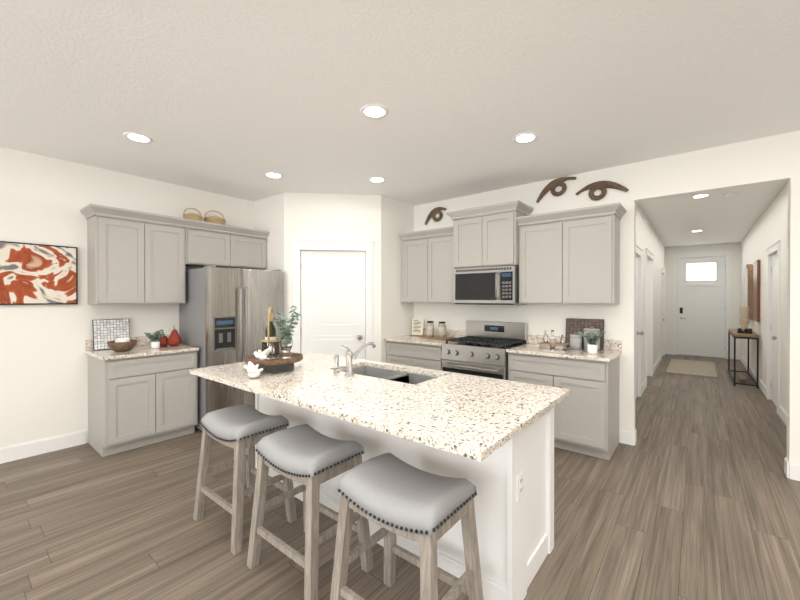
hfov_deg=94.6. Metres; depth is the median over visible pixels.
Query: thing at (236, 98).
ceiling
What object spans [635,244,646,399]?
door
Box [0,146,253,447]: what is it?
wall
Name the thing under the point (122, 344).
bowl
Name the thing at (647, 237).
wall
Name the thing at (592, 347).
plant
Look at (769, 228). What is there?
wall
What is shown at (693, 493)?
floor
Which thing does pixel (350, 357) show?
faucet
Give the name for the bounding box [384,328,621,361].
countertop
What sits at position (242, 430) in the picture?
stool
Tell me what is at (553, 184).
wall art
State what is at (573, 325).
board
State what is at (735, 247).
wall
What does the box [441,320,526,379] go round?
range
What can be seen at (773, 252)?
door
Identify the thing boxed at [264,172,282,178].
recessed light
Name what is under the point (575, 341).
canister
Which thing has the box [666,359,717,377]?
rug
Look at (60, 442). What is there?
baseboard
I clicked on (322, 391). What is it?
island countertop
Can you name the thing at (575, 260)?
upper cabinet
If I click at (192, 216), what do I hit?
basket
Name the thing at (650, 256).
door frame
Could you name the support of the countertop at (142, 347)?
on the base cabinet at (135, 402)
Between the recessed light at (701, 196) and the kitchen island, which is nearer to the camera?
the kitchen island
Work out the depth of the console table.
6.02 m
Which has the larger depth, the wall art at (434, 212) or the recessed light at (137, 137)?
the wall art at (434, 212)
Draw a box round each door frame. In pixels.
[647,248,653,375]
[661,268,665,355]
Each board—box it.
[92,319,129,349]
[419,336,453,339]
[565,318,603,348]
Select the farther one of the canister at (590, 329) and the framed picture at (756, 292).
the framed picture at (756, 292)
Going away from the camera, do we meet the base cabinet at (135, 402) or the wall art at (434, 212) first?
the base cabinet at (135, 402)
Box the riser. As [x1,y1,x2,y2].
[538,330,569,350]
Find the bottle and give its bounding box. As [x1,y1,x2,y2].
[550,330,554,346]
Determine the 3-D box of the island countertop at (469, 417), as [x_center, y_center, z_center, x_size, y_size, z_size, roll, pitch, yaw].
[0.321,0.519,1.887,0.750,0.030,1.100,0,0,39]
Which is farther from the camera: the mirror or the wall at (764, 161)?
the mirror
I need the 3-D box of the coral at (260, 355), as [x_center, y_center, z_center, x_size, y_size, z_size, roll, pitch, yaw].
[-0.958,0.375,2.552,0.088,0.093,0.107,0,0,39]
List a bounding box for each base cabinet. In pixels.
[88,351,197,456]
[386,341,441,370]
[508,352,619,459]
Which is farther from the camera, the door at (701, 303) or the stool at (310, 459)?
the door at (701, 303)
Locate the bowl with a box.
[107,337,137,351]
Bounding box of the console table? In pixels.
[728,328,758,387]
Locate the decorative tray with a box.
[244,306,302,373]
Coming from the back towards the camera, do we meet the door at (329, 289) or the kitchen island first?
the door at (329, 289)
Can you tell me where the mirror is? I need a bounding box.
[744,264,753,319]
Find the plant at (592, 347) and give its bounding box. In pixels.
[578,331,604,353]
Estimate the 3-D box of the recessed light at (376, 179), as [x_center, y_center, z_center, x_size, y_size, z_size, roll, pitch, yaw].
[-0.253,-1.327,4.076,0.200,0.006,0.200,0,0,39]
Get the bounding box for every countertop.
[85,334,198,359]
[190,352,365,387]
[242,360,445,415]
[330,372,569,463]
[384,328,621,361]
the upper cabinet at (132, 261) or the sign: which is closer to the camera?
the upper cabinet at (132, 261)
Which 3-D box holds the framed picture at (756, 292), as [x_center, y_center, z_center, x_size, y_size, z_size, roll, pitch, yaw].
[5.940,-0.149,6.140,0.037,1.000,0.500,0,0,39]
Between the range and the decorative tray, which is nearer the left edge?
the decorative tray
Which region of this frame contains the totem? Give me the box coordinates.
[737,306,751,333]
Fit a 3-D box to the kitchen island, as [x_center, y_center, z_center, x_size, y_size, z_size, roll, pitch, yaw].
[-0.138,0.974,2.546,2.150,0.883,0.645,0,0,39]
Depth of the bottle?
3.88 m
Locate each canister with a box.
[570,332,581,349]
[584,326,599,350]
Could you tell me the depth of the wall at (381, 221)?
4.69 m
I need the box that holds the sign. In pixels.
[410,318,424,335]
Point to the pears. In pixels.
(174, 338)
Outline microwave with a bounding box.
[453,265,525,304]
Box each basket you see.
[183,208,202,220]
[204,210,225,224]
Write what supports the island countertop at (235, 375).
on the kitchen island
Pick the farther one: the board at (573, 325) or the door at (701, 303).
the door at (701, 303)
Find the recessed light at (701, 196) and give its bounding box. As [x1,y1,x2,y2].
[691,194,710,197]
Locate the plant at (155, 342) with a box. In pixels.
[144,330,164,348]
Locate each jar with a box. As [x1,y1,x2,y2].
[426,321,433,336]
[438,321,445,337]
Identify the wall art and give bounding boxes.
[425,207,446,224]
[536,177,575,202]
[575,181,628,200]
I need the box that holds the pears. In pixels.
[159,325,181,345]
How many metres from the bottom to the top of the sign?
0.236 m
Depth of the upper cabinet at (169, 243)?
3.91 m
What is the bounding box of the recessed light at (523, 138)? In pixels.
[513,133,537,143]
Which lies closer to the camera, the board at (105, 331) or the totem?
the board at (105, 331)
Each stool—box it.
[193,404,296,554]
[247,424,372,599]
[330,453,483,599]
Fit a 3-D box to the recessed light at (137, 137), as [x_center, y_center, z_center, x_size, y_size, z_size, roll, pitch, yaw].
[-2.137,-1.323,3.013,0.200,0.006,0.200,0,0,39]
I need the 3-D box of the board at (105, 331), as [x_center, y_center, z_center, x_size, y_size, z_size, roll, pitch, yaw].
[-2.927,0.345,3.747,0.054,0.299,0.300,0,0,39]
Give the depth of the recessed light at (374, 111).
2.58 m
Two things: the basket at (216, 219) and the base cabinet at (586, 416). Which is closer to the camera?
the base cabinet at (586, 416)
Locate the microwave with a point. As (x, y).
(496, 285)
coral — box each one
[244,361,262,377]
[253,348,270,360]
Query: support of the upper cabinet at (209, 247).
attached to the wall at (44, 200)
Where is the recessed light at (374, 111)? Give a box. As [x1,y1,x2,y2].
[360,104,388,118]
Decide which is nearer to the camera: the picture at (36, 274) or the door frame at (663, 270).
the picture at (36, 274)
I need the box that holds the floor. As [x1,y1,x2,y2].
[0,354,799,599]
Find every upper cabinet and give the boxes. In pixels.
[84,204,151,303]
[152,213,187,303]
[188,220,235,267]
[236,228,267,269]
[400,200,625,303]
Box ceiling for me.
[0,0,799,246]
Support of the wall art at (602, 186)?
attached to the wall at (764, 161)
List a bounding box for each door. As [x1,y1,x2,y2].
[291,239,373,360]
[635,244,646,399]
[672,250,731,358]
[766,240,780,414]
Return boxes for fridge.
[179,265,284,429]
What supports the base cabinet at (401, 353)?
on the floor
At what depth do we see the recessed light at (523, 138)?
3.02 m
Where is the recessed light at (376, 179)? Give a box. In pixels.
[368,177,385,182]
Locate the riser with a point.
(552, 340)
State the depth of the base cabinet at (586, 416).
3.35 m
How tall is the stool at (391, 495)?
0.691 m
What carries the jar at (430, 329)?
on the board at (437, 337)
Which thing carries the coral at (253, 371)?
on the island countertop at (235, 375)
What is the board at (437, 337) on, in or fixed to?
on the countertop at (611, 350)
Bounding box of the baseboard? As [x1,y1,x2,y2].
[0,349,799,480]
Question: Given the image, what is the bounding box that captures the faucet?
[333,342,375,375]
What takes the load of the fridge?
on the floor
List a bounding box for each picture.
[0,241,77,304]
[753,260,759,321]
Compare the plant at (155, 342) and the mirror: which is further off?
the mirror
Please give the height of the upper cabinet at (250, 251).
0.480 m
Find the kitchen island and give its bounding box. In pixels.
[252,364,553,599]
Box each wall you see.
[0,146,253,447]
[254,192,413,362]
[365,130,799,463]
[636,202,664,382]
[665,242,740,358]
[741,182,787,412]
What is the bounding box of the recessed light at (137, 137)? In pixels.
[123,132,152,142]
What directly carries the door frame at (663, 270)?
attached to the wall at (647, 237)
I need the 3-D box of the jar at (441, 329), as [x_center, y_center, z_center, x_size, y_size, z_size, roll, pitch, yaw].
[0.535,0.375,4.693,0.100,0.200,0.098,0,0,39]
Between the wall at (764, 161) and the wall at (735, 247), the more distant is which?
the wall at (735, 247)

